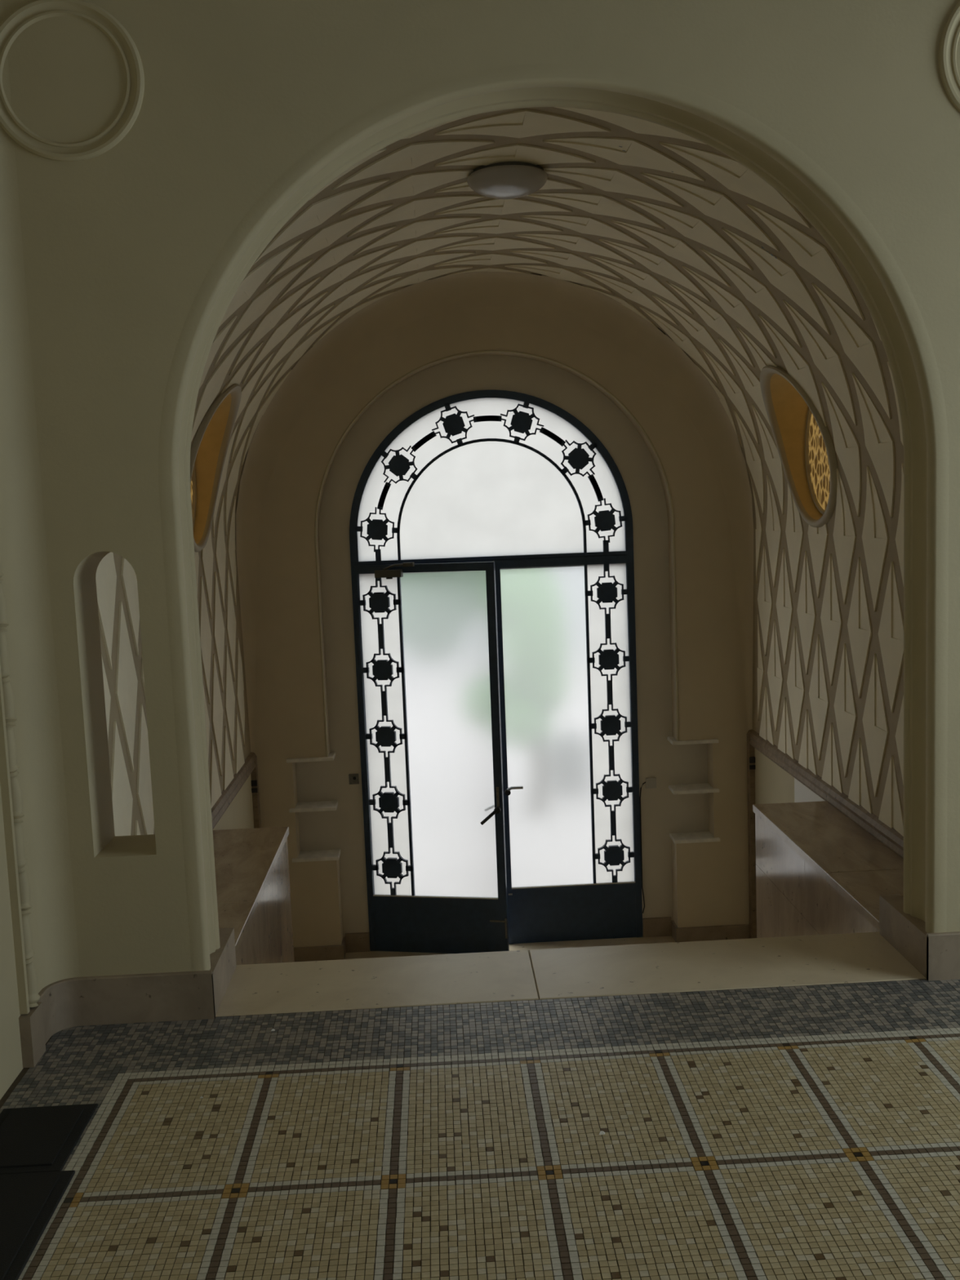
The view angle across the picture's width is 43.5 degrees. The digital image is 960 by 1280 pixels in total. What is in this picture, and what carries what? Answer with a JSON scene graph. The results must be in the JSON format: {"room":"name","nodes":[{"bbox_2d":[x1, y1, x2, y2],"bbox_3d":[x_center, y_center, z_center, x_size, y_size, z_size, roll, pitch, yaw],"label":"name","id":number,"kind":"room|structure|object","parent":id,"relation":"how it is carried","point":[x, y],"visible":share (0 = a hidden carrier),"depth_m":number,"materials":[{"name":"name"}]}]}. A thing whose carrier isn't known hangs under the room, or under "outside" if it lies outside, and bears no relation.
{"room":"building entrance hall","nodes":[
{"label":"building entrance hall","id":0,"kind":"room"},
{"bbox_2d":[0,0,79,1099],"bbox_3d":[-1.549,-0.388,0.726,0.490,4.260,6.850,-2,6,-2],"label":"wall","id":1,"kind":"structure","parent":0,"point":[25,586],"depth_m":3.89,"materials":[{"name":"beige paint"}]},
{"bbox_2d":[0,527,45,1067],"bbox_3d":[-1.508,-0.746,3.611,0.058,4.200,0.117,-2,6,-2],"label":"trim","id":2,"kind":"structure","parent":1,"relation":"attached to","point":[31,1023],"depth_m":3.75,"materials":[{"name":"beige paint"}]},
{"bbox_2d":[211,751,256,830],"bbox_3d":[-1.462,1.020,6.289,0.034,0.096,3.880,-2,6,-2],"label":"trim","id":3,"kind":"structure","parent":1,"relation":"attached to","point":[228,795],"depth_m":7.26,"materials":[{"name":"brown stone"}]},
{"bbox_2d":[213,774,253,830],"bbox_3d":[-1.508,1.776,6.608,0.100,1.480,4.350,-2,6,-2],"label":"wall","id":4,"kind":"structure","parent":0,"point":[238,815],"depth_m":7.68,"materials":[{"name":"beige paint"}]},
{"bbox_2d":[250,755,261,828],"bbox_3d":[-1.509,1.530,8.248,0.043,1.480,0.087,-2,6,-2],"label":"trim","id":5,"kind":"structure","parent":4,"relation":"attached to","point":[255,784],"depth_m":8.17,"materials":[{"name":"brown wood"}]},
{"bbox_2d":[0,0,959,977],"bbox_3d":[1.328,-0.880,4.093,5.687,4.260,0.282,-2,6,-2],"label":"wall","id":6,"kind":"structure","parent":0,"point":[162,146],"depth_m":3.86,"materials":[{"name":"beige paint"}]},
{"bbox_2d":[36,970,215,1043],"bbox_3d":[-1.202,1.222,4.070,0.580,0.165,0.164,-5,7,-20],"label":"baseboard","id":7,"kind":"structure","parent":6,"relation":"attached to","point":[69,1002],"depth_m":4.08,"materials":[{"name":"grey stone"}]},
{"bbox_2d":[209,927,236,1015],"bbox_3d":[-0.955,1.189,4.323,0.078,0.155,0.462,-2,6,-2],"label":"plinth","id":8,"kind":"object","parent":6,"relation":"attached to","point":[223,960],"visible":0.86,"depth_m":4.32,"materials":[{"name":"brown stone"}]},
{"bbox_2d":[879,893,928,979],"bbox_3d":[1.587,1.081,4.412,0.078,0.155,0.462,-2,6,-2],"label":"plinth","id":9,"kind":"object","parent":6,"relation":"attached to","point":[906,933],"visible":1,"depth_m":4.41,"materials":[{"name":"brown stone"}]},
{"bbox_2d":[926,931,959,981],"bbox_3d":[2.877,1.046,4.235,2.646,0.165,0.018,-2,6,-2],"label":"baseboard","id":10,"kind":"structure","parent":6,"relation":"attached to","point":[943,956],"depth_m":4.18,"materials":[{"name":"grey stone"}]},
{"bbox_2d":[0,931,959,1279],"bbox_3d":[1.498,1.559,1.166,5.660,0.061,7.052,-2,6,-2],"label":"floor","id":11,"kind":"structure","parent":0,"point":[803,1132],"depth_m":3.35,"materials":[{"name":"brown tile"}]},
{"bbox_2d":[0,1170,75,1279],"bbox_3d":[-1.195,1.476,2.501,0.313,0.012,1.334,-2,6,-2],"label":"floor mat","id":12,"kind":"object","parent":11,"relation":"on","point":[28,1202],"visible":1,"depth_m":2.98,"materials":[{"name":"black rubber"}]},
{"bbox_2d":[0,1103,97,1174],"bbox_3d":[-1.249,1.383,3.345,0.273,0.010,0.360,-2,6,-2],"label":"floor mat","id":13,"kind":"object","parent":11,"relation":"on","point":[43,1139],"visible":1,"depth_m":3.35,"materials":[{"name":"black rubber"}]},
{"bbox_2d":[95,106,903,836],"bbox_3d":[0.177,-0.634,6.170,3.442,3.108,3.881,-2,6,-2],"label":"vault","id":14,"kind":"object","parent":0,"point":[646,236],"visible":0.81,"depth_m":6.25,"materials":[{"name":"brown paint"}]},
{"bbox_2d":[190,383,241,551],"bbox_3d":[-1.455,-0.926,6.525,0.359,0.892,0.892,-2,6,-2],"label":"window","id":15,"kind":"structure","parent":14,"relation":"attached to","point":[209,449],"depth_m":6.85,"materials":[{"name":"orange glass"}]},
{"bbox_2d":[466,161,547,199],"bbox_3d":[0.123,-2.049,5.416,0.364,0.107,0.364,-2,6,-2],"label":"ceiling lamp","id":16,"kind":"object","parent":14,"relation":"attached to","point":[506,180],"visible":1,"depth_m":5.30,"materials":[{"name":"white glass"}]},
{"bbox_2d":[760,365,837,527],"bbox_3d":[1.749,-1.063,6.638,0.359,0.892,0.892,-2,6,-2],"label":"window","id":17,"kind":"structure","parent":14,"relation":"attached to","point":[803,442],"depth_m":6.90,"materials":[{"name":"orange glass"}]},
{"bbox_2d":[295,355,708,946],"bbox_3d":[0.125,-0.008,8.423,3.480,4.470,0.119,-2,6,-2],"label":"door surround","id":18,"kind":"structure","parent":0,"point":[664,812],"depth_m":8.36,"materials":[{"name":"grey paint"}]},
{"bbox_2d":[293,932,369,961],"bbox_3d":[-1.125,2.168,8.460,0.682,0.135,0.188,-2,6,-2],"label":"baseboard","id":19,"kind":"structure","parent":18,"relation":"attached to","point":[352,942],"depth_m":8.37,"materials":[{"name":"brown stone"}]},
{"bbox_2d":[348,773,359,784],"bbox_3d":[-0.882,0.973,8.418,0.068,0.072,0.026,-2,6,-2],"label":"socket plate","id":20,"kind":"object","parent":18,"relation":"attached to","point":[353,779],"visible":1,"depth_m":8.42,"materials":[{"name":"black plastic"}]},
{"bbox_2d":[353,561,509,953],"bbox_3d":[-0.330,0.834,8.325,0.975,2.749,0.150,-1,7,11],"label":"door","id":21,"kind":"structure","parent":18,"relation":"in","point":[432,745],"depth_m":8.33,"materials":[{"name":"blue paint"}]},
{"bbox_2d":[354,398,627,561],"bbox_3d":[0.066,-1.106,8.239,1.875,1.098,0.035,-2,6,-2],"label":"window","id":22,"kind":"structure","parent":18,"relation":"in","point":[478,477],"depth_m":8.26,"materials":[{"name":"white glass"}]},
{"bbox_2d":[349,390,643,951],"bbox_3d":[0.118,0.235,8.406,1.950,3.892,0.066,-2,6,-2],"label":"door frame","id":23,"kind":"structure","parent":18,"relation":"attached to","point":[589,435],"depth_m":8.27,"materials":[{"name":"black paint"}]},
{"bbox_2d":[493,555,639,943],"bbox_3d":[0.618,0.790,8.450,0.945,2.735,0.086,-2,6,-2],"label":"door","id":24,"kind":"structure","parent":18,"relation":"in","point":[566,686],"depth_m":8.47,"materials":[{"name":"blue paint"}]},
{"bbox_2d":[639,782,645,913],"bbox_3d":[1.167,1.476,8.555,0.052,0.954,0.014,-4,7,-15],"label":"cable","id":25,"kind":"object","parent":18,"relation":"attached to","point":[644,782],"visible":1,"depth_m":8.55,"materials":[{"name":"black plastic"}]},
{"bbox_2d":[645,777,656,788],"bbox_3d":[1.209,1.011,8.510,0.074,0.074,0.018,-2,6,-2],"label":"light switch","id":26,"kind":"object","parent":18,"relation":"attached to","point":[651,783],"visible":1,"depth_m":8.50,"materials":[{"name":"beige plastic"}]},
{"bbox_2d":[642,916,749,942],"bbox_3d":[1.531,2.055,8.553,0.718,0.135,0.188,-2,6,-2],"label":"baseboard","id":27,"kind":"structure","parent":18,"relation":"attached to","point":[652,926],"depth_m":8.47,"materials":[{"name":"brown stone"}]},
{"bbox_2d":[254,306,749,947],"bbox_3d":[0.127,-0.096,8.262,3.480,4.680,0.179,-2,6,-2],"label":"wall","id":28,"kind":"structure","parent":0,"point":[710,880],"depth_m":8.16,"materials":[{"name":"beige paint"}]},
{"bbox_2d":[286,751,335,762],"bbox_3d":[-1.163,0.815,8.305,0.320,0.040,0.190,-2,6,-2],"label":"wall shelf","id":29,"kind":"object","parent":28,"relation":"attached to","point":[331,755],"visible":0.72,"depth_m":8.21,"materials":[{"name":"white paint"}]},
{"bbox_2d":[288,800,337,813],"bbox_3d":[-1.150,1.161,8.344,0.320,0.040,0.190,-2,6,-2],"label":"wall shelf","id":30,"kind":"object","parent":28,"relation":"attached to","point":[322,806],"visible":0.92,"depth_m":8.28,"materials":[{"name":"white paint"}]},
{"bbox_2d":[292,848,340,862],"bbox_3d":[-1.136,1.508,8.383,0.320,0.040,0.190,-2,6,-2],"label":"wall shelf","id":31,"kind":"object","parent":28,"relation":"attached to","point":[319,855],"visible":0.92,"depth_m":8.33,"materials":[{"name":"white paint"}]},
{"bbox_2d":[666,736,718,745],"bbox_3d":[1.483,0.703,8.398,0.320,0.040,0.190,-2,6,-2],"label":"wall shelf","id":32,"kind":"object","parent":28,"relation":"attached to","point":[672,740],"visible":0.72,"depth_m":8.30,"materials":[{"name":"white paint"}]},
{"bbox_2d":[668,782,719,794],"bbox_3d":[1.496,1.048,8.437,0.320,0.040,0.190,-2,6,-2],"label":"wall shelf","id":33,"kind":"object","parent":28,"relation":"attached to","point":[686,788],"visible":0.92,"depth_m":8.38,"materials":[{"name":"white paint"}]},
{"bbox_2d":[669,831,719,844],"bbox_3d":[1.510,1.396,8.476,0.320,0.040,0.190,-2,6,-2],"label":"wall shelf","id":34,"kind":"object","parent":28,"relation":"attached to","point":[690,837],"visible":0.92,"depth_m":8.43,"materials":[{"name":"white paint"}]},
{"bbox_2d":[344,936,675,959],"bbox_3d":[0.243,2.284,7.837,3.440,0.060,2.200,-2,6,-2],"label":"floor","id":35,"kind":"structure","parent":0,"point":[632,940],"depth_m":8.53,"materials":[{"name":"beige stone"}]},
{"bbox_2d":[212,826,294,964],"bbox_3d":[-1.195,1.853,5.552,0.445,1.420,2.188,-2,6,-2],"label":"ledge","id":36,"kind":"object","parent":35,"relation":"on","point":[251,865],"visible":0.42,"depth_m":5.86,"materials":[{"name":"beige stone"}]},
{"bbox_2d":[752,800,903,937],"bbox_3d":[1.798,1.725,5.657,0.440,1.420,2.188,-2,6,-2],"label":"ledge","id":37,"kind":"object","parent":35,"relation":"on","point":[818,872],"visible":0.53,"depth_m":5.86,"materials":[{"name":"beige stone"}]},
{"bbox_2d":[755,748,824,804],"bbox_3d":[2.020,1.625,6.732,0.112,1.480,4.350,-2,6,-2],"label":"wall","id":38,"kind":"structure","parent":0,"point":[773,784],"depth_m":7.78,"materials":[{"name":"beige paint"}]},
{"bbox_2d":[746,733,756,938],"bbox_3d":[1.891,1.385,8.368,0.043,1.480,0.087,-2,6,-2],"label":"trim","id":39,"kind":"structure","parent":38,"relation":"attached to","point":[750,749],"depth_m":8.35,"materials":[{"name":"brown wood"}]},
{"bbox_2d":[746,729,903,858],"bbox_3d":[1.939,0.876,6.408,0.034,0.096,3.880,-2,6,-2],"label":"trim","id":40,"kind":"structure","parent":38,"relation":"attached to","point":[890,837],"depth_m":6.57,"materials":[{"name":"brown wood"}]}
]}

